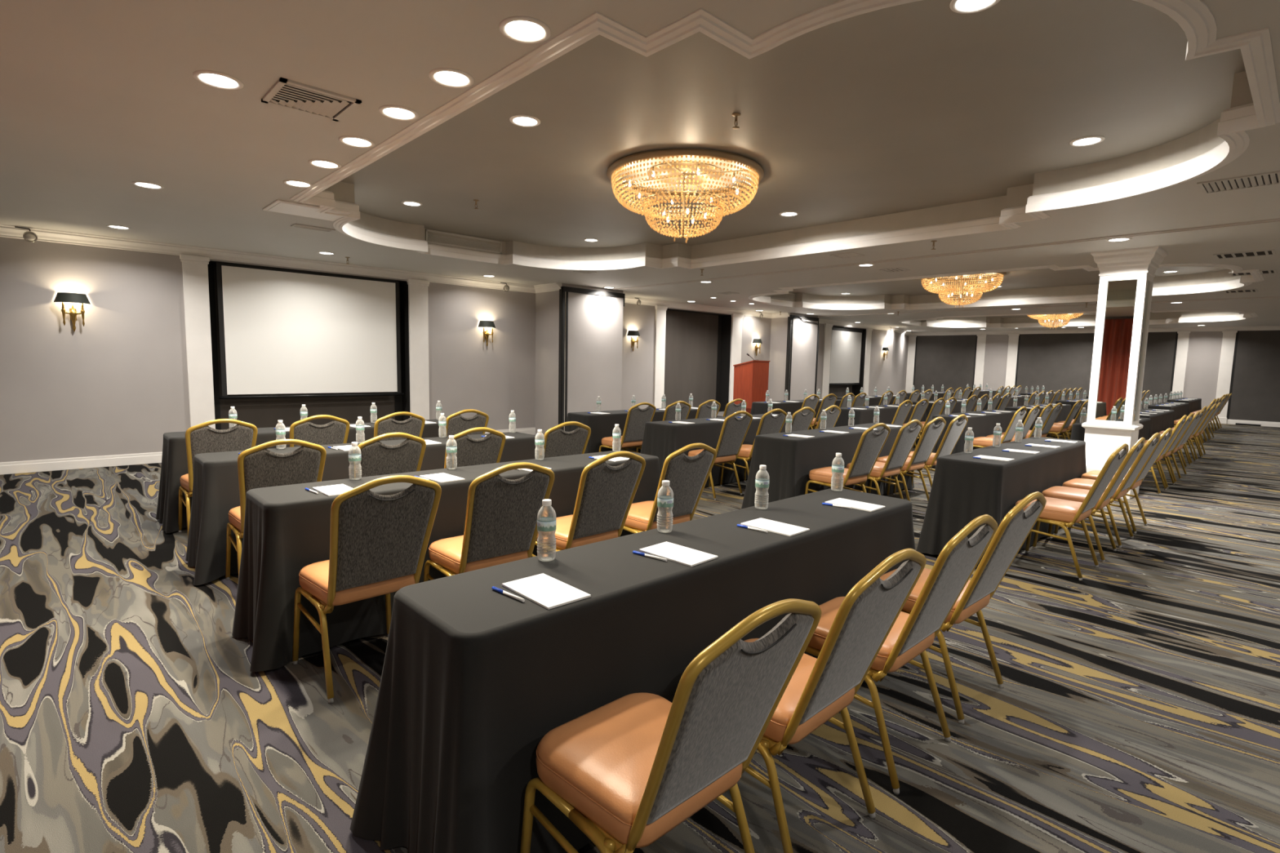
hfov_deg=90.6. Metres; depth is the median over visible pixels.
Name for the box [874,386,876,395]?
water bottle
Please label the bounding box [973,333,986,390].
trim
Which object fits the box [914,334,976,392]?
wall panel
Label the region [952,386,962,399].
banquet chair
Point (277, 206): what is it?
access panel
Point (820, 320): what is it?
trim
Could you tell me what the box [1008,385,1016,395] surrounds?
banquet chair
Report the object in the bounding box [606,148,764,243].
crystal chandelier
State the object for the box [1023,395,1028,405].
water bottle
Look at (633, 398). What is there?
water bottle
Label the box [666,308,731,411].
trim
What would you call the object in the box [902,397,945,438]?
banquet chair
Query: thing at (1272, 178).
ceiling vent
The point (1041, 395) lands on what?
banquet chair
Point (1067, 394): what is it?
banquet chair
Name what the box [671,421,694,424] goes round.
notepad
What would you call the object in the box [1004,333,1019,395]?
trim
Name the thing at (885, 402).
water bottle
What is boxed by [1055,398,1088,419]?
tablecloth
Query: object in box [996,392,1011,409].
banquet chair
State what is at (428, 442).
notepad
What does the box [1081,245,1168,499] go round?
column
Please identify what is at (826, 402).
banquet chair
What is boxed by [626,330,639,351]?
wall sconce
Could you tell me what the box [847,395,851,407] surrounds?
water bottle
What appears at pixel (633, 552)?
ballpoint pen
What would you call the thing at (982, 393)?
tablecloth
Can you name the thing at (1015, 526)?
banquet chair
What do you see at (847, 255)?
ceiling vent
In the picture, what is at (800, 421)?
banquet chair
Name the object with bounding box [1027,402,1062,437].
banquet chair
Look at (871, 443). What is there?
banquet chair
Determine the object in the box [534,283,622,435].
wall
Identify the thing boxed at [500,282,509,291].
spotlight
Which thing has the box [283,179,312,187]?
recessed light
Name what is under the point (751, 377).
lectern
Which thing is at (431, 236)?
return grille
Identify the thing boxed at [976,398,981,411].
water bottle
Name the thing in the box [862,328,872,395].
trim
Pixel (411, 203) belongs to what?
recessed light
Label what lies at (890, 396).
banquet chair
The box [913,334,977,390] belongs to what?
trim
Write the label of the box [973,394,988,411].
banquet chair
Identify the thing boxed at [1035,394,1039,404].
water bottle
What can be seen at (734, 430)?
banquet chair
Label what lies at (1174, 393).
water bottle
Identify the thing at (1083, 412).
water bottle
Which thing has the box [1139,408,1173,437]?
tablecloth
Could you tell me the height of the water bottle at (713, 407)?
0.206 m
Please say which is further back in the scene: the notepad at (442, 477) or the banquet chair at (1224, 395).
the banquet chair at (1224, 395)
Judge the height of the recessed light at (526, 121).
0.009 m
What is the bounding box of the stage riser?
[716,411,724,417]
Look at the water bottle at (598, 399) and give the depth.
8.51 m
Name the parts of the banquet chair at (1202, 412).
leg, backrest, frame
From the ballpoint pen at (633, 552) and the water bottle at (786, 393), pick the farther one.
the water bottle at (786, 393)
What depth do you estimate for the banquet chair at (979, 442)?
8.63 m
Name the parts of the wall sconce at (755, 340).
lamp shade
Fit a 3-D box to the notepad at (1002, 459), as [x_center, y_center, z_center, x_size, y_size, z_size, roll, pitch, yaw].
[2.696,0.241,4.828,0.148,0.007,0.241,-4,8,-43]
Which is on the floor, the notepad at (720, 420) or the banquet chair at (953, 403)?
the banquet chair at (953, 403)
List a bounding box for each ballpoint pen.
[304,488,318,493]
[491,586,524,602]
[632,551,666,561]
[737,524,768,533]
[822,502,851,509]
[973,457,994,460]
[1002,449,1022,453]
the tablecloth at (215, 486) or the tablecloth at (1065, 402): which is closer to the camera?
the tablecloth at (215, 486)
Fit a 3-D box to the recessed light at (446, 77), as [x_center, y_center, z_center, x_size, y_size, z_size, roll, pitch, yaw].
[-0.923,-1.706,3.107,0.214,0.009,0.214,-4,8,-43]
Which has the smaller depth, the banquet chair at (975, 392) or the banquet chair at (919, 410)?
the banquet chair at (919, 410)
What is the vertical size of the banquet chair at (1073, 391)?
0.948 m
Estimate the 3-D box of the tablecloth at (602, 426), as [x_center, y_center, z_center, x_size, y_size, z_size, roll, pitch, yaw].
[0.095,0.145,8.966,2.669,0.749,0.631,-4,8,-43]
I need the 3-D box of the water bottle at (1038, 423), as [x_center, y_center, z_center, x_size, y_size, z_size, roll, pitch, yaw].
[4.006,0.010,6.373,0.064,0.206,0.064,-4,8,-41]
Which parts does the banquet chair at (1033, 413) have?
seat, backrest, frame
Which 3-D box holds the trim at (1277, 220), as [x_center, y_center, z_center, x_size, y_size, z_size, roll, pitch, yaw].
[3.693,-2.066,7.619,0.100,0.012,12.360,-4,8,-43]
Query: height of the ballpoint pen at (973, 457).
0.010 m
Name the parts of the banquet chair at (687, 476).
leg, seat, backrest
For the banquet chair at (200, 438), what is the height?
0.948 m
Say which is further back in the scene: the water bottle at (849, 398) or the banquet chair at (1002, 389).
the banquet chair at (1002, 389)
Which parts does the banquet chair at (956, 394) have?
backrest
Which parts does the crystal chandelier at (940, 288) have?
stem, lamp shade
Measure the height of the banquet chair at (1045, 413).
0.948 m
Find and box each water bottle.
[228,406,237,428]
[275,420,286,448]
[300,404,307,419]
[348,441,361,479]
[355,416,364,443]
[369,402,377,422]
[435,400,442,419]
[438,413,446,437]
[445,435,457,469]
[508,410,515,432]
[534,429,544,460]
[537,498,556,561]
[596,395,601,411]
[612,424,621,452]
[631,395,635,407]
[657,480,673,533]
[661,394,666,408]
[675,402,680,420]
[688,393,693,407]
[711,401,716,417]
[741,400,746,416]
[754,464,769,509]
[765,390,768,401]
[767,399,773,413]
[784,390,788,400]
[785,412,792,432]
[803,389,807,399]
[817,389,820,399]
[820,409,826,429]
[831,453,844,491]
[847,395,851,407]
[848,408,854,426]
[864,394,869,406]
[873,406,879,423]
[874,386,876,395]
[883,393,887,404]
[895,392,899,404]
[920,391,924,401]
[933,391,937,400]
[944,400,950,414]
[946,390,950,399]
[958,390,962,399]
[960,399,966,413]
[964,427,973,453]
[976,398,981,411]
[987,397,992,410]
[989,388,992,396]
[992,423,1001,447]
[1013,395,1017,407]
[1014,420,1023,442]
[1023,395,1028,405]
[1034,417,1042,438]
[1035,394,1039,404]
[1044,393,1048,404]
[1061,391,1065,400]
[1068,391,1072,399]
[1075,391,1079,399]
[1080,407,1086,423]
[1083,390,1086,398]
[1143,398,1148,408]
[1148,395,1152,404]
[1153,394,1157,404]
[1158,394,1162,403]
[1163,393,1167,402]
[1168,391,1173,399]
[1172,391,1176,399]
[1175,391,1179,398]
[1178,390,1182,398]
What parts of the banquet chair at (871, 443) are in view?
leg, seat, leg, backrest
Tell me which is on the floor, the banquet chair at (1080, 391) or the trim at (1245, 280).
the banquet chair at (1080, 391)
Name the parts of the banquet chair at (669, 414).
backrest, frame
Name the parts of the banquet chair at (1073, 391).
backrest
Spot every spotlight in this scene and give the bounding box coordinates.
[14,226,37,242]
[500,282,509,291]
[635,297,640,305]
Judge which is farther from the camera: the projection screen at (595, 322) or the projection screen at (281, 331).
the projection screen at (595, 322)
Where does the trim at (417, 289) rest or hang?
attached to the wall at (115, 384)
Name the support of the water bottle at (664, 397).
on the tablecloth at (602, 426)
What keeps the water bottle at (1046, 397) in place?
on the tablecloth at (1066, 409)
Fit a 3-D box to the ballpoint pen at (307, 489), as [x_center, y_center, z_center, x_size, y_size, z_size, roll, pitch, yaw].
[-1.629,0.319,3.145,0.143,0.010,0.009,6,8,41]
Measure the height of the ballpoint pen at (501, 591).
0.010 m
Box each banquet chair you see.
[177,418,257,537]
[225,439,326,580]
[289,414,350,447]
[292,475,441,703]
[357,432,426,477]
[373,411,425,440]
[423,462,554,582]
[444,426,506,468]
[445,408,488,436]
[520,598,822,852]
[531,451,645,556]
[543,421,591,457]
[599,402,655,453]
[622,443,716,533]
[635,400,691,452]
[688,410,752,500]
[695,400,720,418]
[720,408,786,486]
[722,398,746,417]
[744,548,926,852]
[791,406,815,431]
[801,394,819,413]
[804,422,890,494]
[804,514,997,795]
[809,393,837,429]
[813,392,855,429]
[815,404,840,428]
[843,419,922,499]
[851,392,866,407]
[867,416,946,501]
[879,391,893,404]
[880,491,1046,724]
[891,400,912,425]
[893,390,906,404]
[893,413,968,494]
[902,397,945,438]
[906,389,919,404]
[908,398,928,448]
[920,389,932,400]
[920,396,956,434]
[942,387,953,399]
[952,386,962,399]
[961,386,971,399]
[965,395,977,412]
[970,386,981,399]
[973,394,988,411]
[973,406,1026,448]
[986,393,1000,409]
[986,404,1039,441]
[995,386,1004,395]
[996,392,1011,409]
[1000,386,1010,395]
[1001,403,1053,438]
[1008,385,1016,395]
[1013,385,1022,395]
[1015,443,1128,581]
[1027,391,1038,404]
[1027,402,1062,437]
[1032,437,1145,562]
[1033,391,1045,404]
[1041,390,1053,404]
[1045,400,1081,439]
[1048,400,1088,439]
[1050,390,1061,404]
[1053,432,1159,547]
[1054,413,1087,439]
[1057,388,1066,400]
[1064,387,1072,399]
[1067,387,1077,399]
[1073,387,1082,399]
[1080,427,1172,533]
[1141,390,1150,405]
[1144,411,1199,483]
[1145,409,1204,475]
[1148,414,1186,494]
[1151,405,1207,467]
[1152,413,1194,488]
[1159,404,1211,463]
[1172,402,1220,457]
[1172,403,1217,460]
[1173,398,1216,445]
[1178,397,1219,444]
[1189,394,1225,431]
[1193,394,1227,431]
[1195,393,1229,429]
[1199,393,1231,429]
[1203,397,1222,441]
[1205,396,1226,439]
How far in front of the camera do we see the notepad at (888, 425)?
7.29 m
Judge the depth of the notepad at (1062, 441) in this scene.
6.07 m
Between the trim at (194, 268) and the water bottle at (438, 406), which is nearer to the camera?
the water bottle at (438, 406)
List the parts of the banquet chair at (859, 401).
backrest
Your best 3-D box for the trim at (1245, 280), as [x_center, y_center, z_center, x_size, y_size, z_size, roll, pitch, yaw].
[5.825,-2.471,11.540,5.230,0.146,7.890,-4,8,-43]
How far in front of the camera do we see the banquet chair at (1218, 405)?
11.04 m
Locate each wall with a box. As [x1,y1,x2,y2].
[0,236,908,462]
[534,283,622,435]
[768,312,817,400]
[982,331,1222,408]
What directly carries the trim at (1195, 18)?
attached to the ceiling at (98, 98)
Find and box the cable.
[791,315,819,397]
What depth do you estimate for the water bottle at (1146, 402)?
11.78 m
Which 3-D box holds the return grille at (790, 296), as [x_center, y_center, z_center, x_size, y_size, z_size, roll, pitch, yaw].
[3.173,-2.973,14.341,1.120,0.164,0.014,-4,8,-43]
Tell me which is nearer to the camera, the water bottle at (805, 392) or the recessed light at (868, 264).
the recessed light at (868, 264)
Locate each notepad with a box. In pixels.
[312,484,353,496]
[333,444,351,451]
[350,424,370,427]
[419,472,465,483]
[424,440,441,444]
[425,421,436,423]
[502,573,591,609]
[520,466,551,471]
[591,412,610,414]
[591,454,628,462]
[639,541,718,567]
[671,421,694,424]
[708,418,724,421]
[740,517,809,537]
[786,434,814,438]
[823,430,848,433]
[824,497,885,511]
[853,426,876,430]
[886,424,902,426]
[973,454,1014,461]
[1004,448,1039,453]
[1026,443,1060,448]
[1046,439,1077,443]
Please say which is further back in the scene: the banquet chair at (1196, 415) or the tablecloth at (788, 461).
the banquet chair at (1196, 415)
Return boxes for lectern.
[733,360,769,413]
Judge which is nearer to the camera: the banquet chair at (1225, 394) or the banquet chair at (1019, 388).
the banquet chair at (1225, 394)
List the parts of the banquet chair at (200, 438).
leg, seat, leg, backrest, frame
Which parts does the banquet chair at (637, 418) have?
leg, seat, backrest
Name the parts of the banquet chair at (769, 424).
leg, leg, leg, seat, frame, backrest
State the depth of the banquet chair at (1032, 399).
14.87 m
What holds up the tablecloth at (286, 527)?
on the folding table
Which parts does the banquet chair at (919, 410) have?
backrest, frame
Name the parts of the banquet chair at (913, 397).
backrest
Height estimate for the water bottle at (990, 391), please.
0.206 m
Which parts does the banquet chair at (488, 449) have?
backrest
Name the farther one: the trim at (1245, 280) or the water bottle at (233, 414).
the trim at (1245, 280)
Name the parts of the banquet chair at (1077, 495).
leg, leg, seat, leg, leg, frame, backrest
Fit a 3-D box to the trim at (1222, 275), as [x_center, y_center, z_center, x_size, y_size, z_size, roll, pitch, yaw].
[5.828,-2.576,11.529,5.160,0.300,7.820,-4,8,-43]
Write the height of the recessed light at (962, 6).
0.009 m
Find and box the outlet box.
[1235,422,1261,426]
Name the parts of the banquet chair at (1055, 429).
seat, backrest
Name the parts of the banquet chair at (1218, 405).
leg, leg, frame, backrest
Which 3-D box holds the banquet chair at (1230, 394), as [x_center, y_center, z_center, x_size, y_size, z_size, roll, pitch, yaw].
[15.238,-0.426,16.820,0.468,0.948,0.614,-4,8,-43]
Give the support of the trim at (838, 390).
attached to the wall at (115, 384)
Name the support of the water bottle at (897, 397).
on the tablecloth at (886, 415)
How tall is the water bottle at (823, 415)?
0.206 m
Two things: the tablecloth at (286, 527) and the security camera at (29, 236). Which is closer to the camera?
the tablecloth at (286, 527)
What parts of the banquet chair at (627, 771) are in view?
leg, leg, seat, backrest, leg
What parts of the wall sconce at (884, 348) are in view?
lamp shade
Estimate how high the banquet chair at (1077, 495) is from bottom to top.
0.948 m
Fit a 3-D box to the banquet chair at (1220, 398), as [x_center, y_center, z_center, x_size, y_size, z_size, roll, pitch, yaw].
[12.136,-0.177,13.725,0.468,0.948,0.614,-4,8,-43]
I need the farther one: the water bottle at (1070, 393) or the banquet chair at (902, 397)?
the water bottle at (1070, 393)
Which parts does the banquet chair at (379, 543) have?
leg, leg, seat, frame, backrest, leg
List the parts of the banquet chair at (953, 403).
frame, backrest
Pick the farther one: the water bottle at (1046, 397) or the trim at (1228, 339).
the trim at (1228, 339)
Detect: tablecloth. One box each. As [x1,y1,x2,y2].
[155,419,439,533]
[185,431,535,585]
[231,450,660,672]
[350,488,915,852]
[565,406,697,453]
[640,413,786,487]
[741,422,914,508]
[750,399,841,429]
[833,404,926,447]
[836,395,907,407]
[906,391,955,401]
[911,398,977,417]
[916,436,1086,564]
[931,408,1016,467]
[961,389,1003,399]
[982,395,1035,410]
[1004,403,1071,439]
[1019,391,1057,404]
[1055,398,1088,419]
[1070,417,1150,440]
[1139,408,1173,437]
[1142,401,1189,420]
[1167,397,1201,413]
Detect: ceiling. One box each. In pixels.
[0,0,1279,332]
[340,0,1245,248]
[788,266,1227,296]
[964,311,1168,317]
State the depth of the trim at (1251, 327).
20.76 m
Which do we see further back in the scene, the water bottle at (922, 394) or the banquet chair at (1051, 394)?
the banquet chair at (1051, 394)
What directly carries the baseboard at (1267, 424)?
attached to the wall at (1204, 349)
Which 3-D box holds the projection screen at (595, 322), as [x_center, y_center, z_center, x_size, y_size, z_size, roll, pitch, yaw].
[-0.841,-1.137,11.969,1.330,2.650,0.022,-4,8,-43]
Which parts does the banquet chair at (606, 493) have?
seat, backrest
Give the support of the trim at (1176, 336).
attached to the wall at (1204, 349)
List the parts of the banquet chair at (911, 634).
leg, seat, leg, frame, leg, backrest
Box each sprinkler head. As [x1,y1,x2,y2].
[473,199,479,208]
[732,112,740,128]
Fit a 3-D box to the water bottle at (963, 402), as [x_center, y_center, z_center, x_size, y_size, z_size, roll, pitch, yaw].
[4.977,-0.312,9.746,0.064,0.206,0.064,-4,8,-42]
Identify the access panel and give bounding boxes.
[262,199,351,221]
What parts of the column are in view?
mirror panel, mirror panel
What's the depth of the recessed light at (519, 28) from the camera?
2.63 m
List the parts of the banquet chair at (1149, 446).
leg, seat, leg, leg, frame, backrest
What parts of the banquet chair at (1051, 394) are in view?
backrest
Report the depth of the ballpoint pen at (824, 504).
3.06 m
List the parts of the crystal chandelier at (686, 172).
stem, lamp shade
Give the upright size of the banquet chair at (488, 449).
0.948 m
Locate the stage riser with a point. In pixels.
(720, 414)
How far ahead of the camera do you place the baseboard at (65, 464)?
7.71 m
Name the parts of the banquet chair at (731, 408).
backrest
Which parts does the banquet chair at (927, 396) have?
backrest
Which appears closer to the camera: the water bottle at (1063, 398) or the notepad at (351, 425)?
the notepad at (351, 425)
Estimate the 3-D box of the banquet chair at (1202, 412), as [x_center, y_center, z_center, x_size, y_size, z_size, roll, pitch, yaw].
[7.460,0.216,8.899,0.468,0.948,0.614,-4,8,-42]
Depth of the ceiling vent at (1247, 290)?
10.39 m
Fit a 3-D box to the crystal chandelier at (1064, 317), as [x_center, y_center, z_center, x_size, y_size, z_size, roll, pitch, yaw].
[10.799,-2.832,16.530,1.373,0.595,1.373,-4,8,-40]
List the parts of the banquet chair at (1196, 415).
leg, leg, frame, backrest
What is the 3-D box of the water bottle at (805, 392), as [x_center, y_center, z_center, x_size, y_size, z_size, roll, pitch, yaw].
[3.264,-0.630,12.508,0.064,0.206,0.064,7,8,44]
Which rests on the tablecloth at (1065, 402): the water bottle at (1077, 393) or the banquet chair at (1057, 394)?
the water bottle at (1077, 393)
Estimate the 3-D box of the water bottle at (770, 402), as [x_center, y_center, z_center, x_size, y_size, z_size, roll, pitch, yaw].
[1.791,-0.275,8.721,0.064,0.206,0.064,2,6,10]
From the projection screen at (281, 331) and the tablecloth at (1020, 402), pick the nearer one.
the projection screen at (281, 331)
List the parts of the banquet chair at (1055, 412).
seat, backrest, frame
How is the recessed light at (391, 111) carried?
in the ceiling at (98, 98)
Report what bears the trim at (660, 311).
attached to the wall at (115, 384)
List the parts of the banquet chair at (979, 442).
seat, backrest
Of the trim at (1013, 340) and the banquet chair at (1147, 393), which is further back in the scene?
the trim at (1013, 340)
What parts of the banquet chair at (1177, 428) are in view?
leg, leg, frame, backrest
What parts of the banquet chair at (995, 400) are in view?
backrest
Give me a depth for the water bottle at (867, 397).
10.86 m
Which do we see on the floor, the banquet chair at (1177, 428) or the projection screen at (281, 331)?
the banquet chair at (1177, 428)
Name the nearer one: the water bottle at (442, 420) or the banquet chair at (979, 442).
the water bottle at (442, 420)
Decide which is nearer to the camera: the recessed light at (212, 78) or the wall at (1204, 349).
the recessed light at (212, 78)
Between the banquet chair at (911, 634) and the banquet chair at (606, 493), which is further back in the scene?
the banquet chair at (606, 493)
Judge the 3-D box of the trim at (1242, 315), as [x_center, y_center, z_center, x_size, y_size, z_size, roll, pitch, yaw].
[11.260,-2.933,17.202,5.230,0.146,7.890,-4,8,-43]
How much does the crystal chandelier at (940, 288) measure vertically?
0.595 m
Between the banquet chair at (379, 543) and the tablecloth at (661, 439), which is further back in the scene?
the tablecloth at (661, 439)
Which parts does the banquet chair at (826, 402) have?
seat, backrest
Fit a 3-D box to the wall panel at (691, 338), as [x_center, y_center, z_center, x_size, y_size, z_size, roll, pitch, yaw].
[1.181,-1.502,15.452,2.130,2.535,0.011,-4,8,-43]
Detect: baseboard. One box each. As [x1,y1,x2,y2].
[0,427,535,475]
[1208,419,1279,426]
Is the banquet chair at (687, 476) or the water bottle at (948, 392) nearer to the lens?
the banquet chair at (687, 476)
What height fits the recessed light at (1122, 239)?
0.009 m
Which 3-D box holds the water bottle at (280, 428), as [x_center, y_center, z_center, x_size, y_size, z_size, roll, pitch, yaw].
[-2.582,0.057,4.554,0.064,0.206,0.064,5,7,35]
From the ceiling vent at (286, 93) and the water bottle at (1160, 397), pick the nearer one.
the ceiling vent at (286, 93)
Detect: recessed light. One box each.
[106,224,130,229]
[131,181,164,189]
[192,70,244,89]
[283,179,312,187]
[307,159,341,168]
[317,251,335,254]
[338,135,374,147]
[378,104,418,120]
[401,200,422,206]
[428,67,474,88]
[498,15,551,43]
[509,115,540,127]
[583,238,599,241]
[699,280,712,283]
[779,211,799,216]
[857,263,874,266]
[949,0,999,13]
[1069,135,1105,146]
[1106,237,1132,241]
[1162,270,1178,272]
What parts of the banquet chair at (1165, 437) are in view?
seat, leg, leg, frame, backrest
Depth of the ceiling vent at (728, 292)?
12.27 m
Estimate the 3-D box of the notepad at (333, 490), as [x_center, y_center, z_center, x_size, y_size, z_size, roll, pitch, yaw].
[-1.528,0.319,3.187,0.148,0.007,0.241,-4,8,-43]
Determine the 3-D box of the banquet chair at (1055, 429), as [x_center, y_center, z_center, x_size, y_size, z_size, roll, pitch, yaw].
[7.298,-0.010,11.079,0.468,0.948,0.614,-5,8,-45]
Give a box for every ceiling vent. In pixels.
[261,77,361,121]
[290,223,335,232]
[573,270,596,273]
[717,291,739,294]
[830,252,864,258]
[879,267,910,272]
[1196,170,1279,194]
[1213,248,1275,259]
[1222,288,1257,293]
[1228,269,1277,275]
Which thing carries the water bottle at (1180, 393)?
on the tablecloth at (1194, 405)
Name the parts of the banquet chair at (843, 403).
backrest, frame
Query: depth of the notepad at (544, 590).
1.85 m
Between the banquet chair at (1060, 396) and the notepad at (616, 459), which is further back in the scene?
the banquet chair at (1060, 396)
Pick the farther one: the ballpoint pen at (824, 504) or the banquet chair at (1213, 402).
the banquet chair at (1213, 402)
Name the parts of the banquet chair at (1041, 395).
backrest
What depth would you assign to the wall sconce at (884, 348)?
21.46 m
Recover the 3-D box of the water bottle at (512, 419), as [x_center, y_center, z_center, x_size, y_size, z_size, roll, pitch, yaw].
[-1.180,-0.047,5.864,0.064,0.206,0.064,-4,8,-41]
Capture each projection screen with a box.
[216,262,404,399]
[567,291,623,413]
[790,318,817,399]
[829,325,862,385]
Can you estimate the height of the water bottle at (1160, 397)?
0.206 m
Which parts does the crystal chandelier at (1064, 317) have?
lamp shade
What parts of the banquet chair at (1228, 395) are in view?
backrest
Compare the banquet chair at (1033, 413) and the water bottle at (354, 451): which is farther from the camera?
the banquet chair at (1033, 413)
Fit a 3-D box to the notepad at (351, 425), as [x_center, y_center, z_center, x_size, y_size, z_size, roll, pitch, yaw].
[-2.732,-0.007,6.138,0.241,0.007,0.148,7,8,44]
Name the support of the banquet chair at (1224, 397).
on the floor
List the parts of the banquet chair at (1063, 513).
leg, seat, leg, frame, leg, backrest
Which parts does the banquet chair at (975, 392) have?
backrest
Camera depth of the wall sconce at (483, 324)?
11.16 m
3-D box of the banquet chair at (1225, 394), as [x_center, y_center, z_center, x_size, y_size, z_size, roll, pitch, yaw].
[14.426,-0.368,16.074,0.468,0.948,0.614,-4,8,-43]
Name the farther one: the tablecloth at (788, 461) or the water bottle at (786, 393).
the water bottle at (786, 393)
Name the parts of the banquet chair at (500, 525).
leg, leg, seat, backrest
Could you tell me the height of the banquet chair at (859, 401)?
0.948 m
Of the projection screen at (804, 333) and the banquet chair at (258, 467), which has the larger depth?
the projection screen at (804, 333)
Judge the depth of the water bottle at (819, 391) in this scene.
12.82 m
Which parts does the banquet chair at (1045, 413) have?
seat, frame, backrest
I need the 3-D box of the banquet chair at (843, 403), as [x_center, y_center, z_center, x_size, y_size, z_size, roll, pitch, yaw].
[3.670,-0.175,11.951,0.468,0.948,0.614,-5,8,-44]
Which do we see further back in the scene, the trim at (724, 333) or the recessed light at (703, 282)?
the trim at (724, 333)
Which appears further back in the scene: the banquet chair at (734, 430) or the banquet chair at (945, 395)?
the banquet chair at (945, 395)
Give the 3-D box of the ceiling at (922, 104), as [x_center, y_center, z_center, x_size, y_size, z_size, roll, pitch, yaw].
[0.284,-2.259,5.789,5.150,0.001,7.810,-4,8,-43]
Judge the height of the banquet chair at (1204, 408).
0.948 m
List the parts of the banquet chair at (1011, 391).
backrest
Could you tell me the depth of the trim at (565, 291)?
11.48 m
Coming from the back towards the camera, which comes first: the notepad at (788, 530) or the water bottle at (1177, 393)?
the water bottle at (1177, 393)
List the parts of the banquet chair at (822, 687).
leg, seat, frame, leg, backrest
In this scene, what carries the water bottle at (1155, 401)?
on the tablecloth at (1181, 409)
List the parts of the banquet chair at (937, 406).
frame, backrest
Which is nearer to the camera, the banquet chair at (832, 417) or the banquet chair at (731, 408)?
the banquet chair at (832, 417)
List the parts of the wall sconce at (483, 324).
arm, lamp shade, arm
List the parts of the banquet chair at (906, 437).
seat, leg, frame, leg, backrest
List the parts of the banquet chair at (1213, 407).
leg, leg, frame, backrest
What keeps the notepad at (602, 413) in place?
on the tablecloth at (602, 426)
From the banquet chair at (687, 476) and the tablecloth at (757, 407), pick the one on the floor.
the banquet chair at (687, 476)
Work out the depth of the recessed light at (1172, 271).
10.41 m
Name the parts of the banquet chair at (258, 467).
leg, seat, leg, frame, backrest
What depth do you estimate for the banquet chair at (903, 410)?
9.70 m
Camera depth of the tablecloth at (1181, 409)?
13.65 m
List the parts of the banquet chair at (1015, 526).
leg, seat, frame, leg, backrest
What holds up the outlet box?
on the floor
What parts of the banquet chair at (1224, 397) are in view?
leg, backrest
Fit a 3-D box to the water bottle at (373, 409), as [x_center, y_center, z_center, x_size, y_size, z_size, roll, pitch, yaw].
[-2.719,-0.141,6.471,0.064,0.206,0.064,5,7,31]
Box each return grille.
[425,229,502,253]
[768,293,794,300]
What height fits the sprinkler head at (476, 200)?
0.090 m
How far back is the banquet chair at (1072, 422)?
12.00 m
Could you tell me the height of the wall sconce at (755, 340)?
0.450 m
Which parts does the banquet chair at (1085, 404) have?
seat, frame, backrest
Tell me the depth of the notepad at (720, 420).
7.62 m
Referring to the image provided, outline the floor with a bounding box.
[0,422,1279,852]
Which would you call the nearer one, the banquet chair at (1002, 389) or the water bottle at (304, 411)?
the water bottle at (304, 411)
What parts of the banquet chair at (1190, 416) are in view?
leg, leg, frame, backrest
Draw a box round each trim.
[0,223,561,293]
[179,253,215,429]
[207,260,410,430]
[213,264,395,429]
[288,0,1279,270]
[324,71,1253,260]
[406,278,429,419]
[558,286,624,431]
[564,291,566,431]
[610,217,1279,290]
[624,296,790,318]
[653,305,667,408]
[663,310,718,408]
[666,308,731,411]
[728,313,743,402]
[748,262,1264,310]
[766,269,1240,303]
[784,315,818,400]
[817,296,1279,316]
[818,318,911,335]
[821,323,833,399]
[828,382,852,398]
[833,325,866,395]
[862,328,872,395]
[898,309,1258,328]
[905,335,916,392]
[909,325,1279,335]
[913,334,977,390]
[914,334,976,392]
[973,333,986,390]
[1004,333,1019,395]
[1014,331,1177,392]
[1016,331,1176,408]
[1172,330,1191,397]
[1212,329,1237,423]
[1226,330,1239,419]
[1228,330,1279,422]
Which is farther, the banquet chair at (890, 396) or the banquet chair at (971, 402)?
the banquet chair at (890, 396)
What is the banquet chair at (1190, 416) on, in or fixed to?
on the floor
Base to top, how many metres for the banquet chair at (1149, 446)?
0.948 m
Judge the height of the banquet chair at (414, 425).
0.948 m
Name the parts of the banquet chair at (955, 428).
leg, seat, leg, frame, backrest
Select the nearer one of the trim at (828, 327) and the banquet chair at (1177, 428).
the banquet chair at (1177, 428)
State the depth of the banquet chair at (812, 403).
10.86 m
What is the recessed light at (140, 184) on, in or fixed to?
in the ceiling at (98, 98)
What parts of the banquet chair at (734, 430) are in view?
seat, leg, backrest, frame, leg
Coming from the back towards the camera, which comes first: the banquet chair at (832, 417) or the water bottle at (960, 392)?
the water bottle at (960, 392)
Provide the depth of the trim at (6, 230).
8.66 m
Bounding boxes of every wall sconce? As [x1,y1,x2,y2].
[53,292,90,331]
[478,320,495,346]
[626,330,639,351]
[752,338,762,355]
[881,346,888,359]
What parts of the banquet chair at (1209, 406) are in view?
leg, leg, frame, backrest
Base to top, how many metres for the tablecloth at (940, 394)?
0.749 m
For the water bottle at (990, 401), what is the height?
0.206 m
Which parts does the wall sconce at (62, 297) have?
arm, lamp shade, arm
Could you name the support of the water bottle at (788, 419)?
on the tablecloth at (788, 461)
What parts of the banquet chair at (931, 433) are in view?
leg, leg, seat, leg, leg, frame, backrest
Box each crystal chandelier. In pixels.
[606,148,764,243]
[920,271,1006,307]
[1027,312,1083,329]

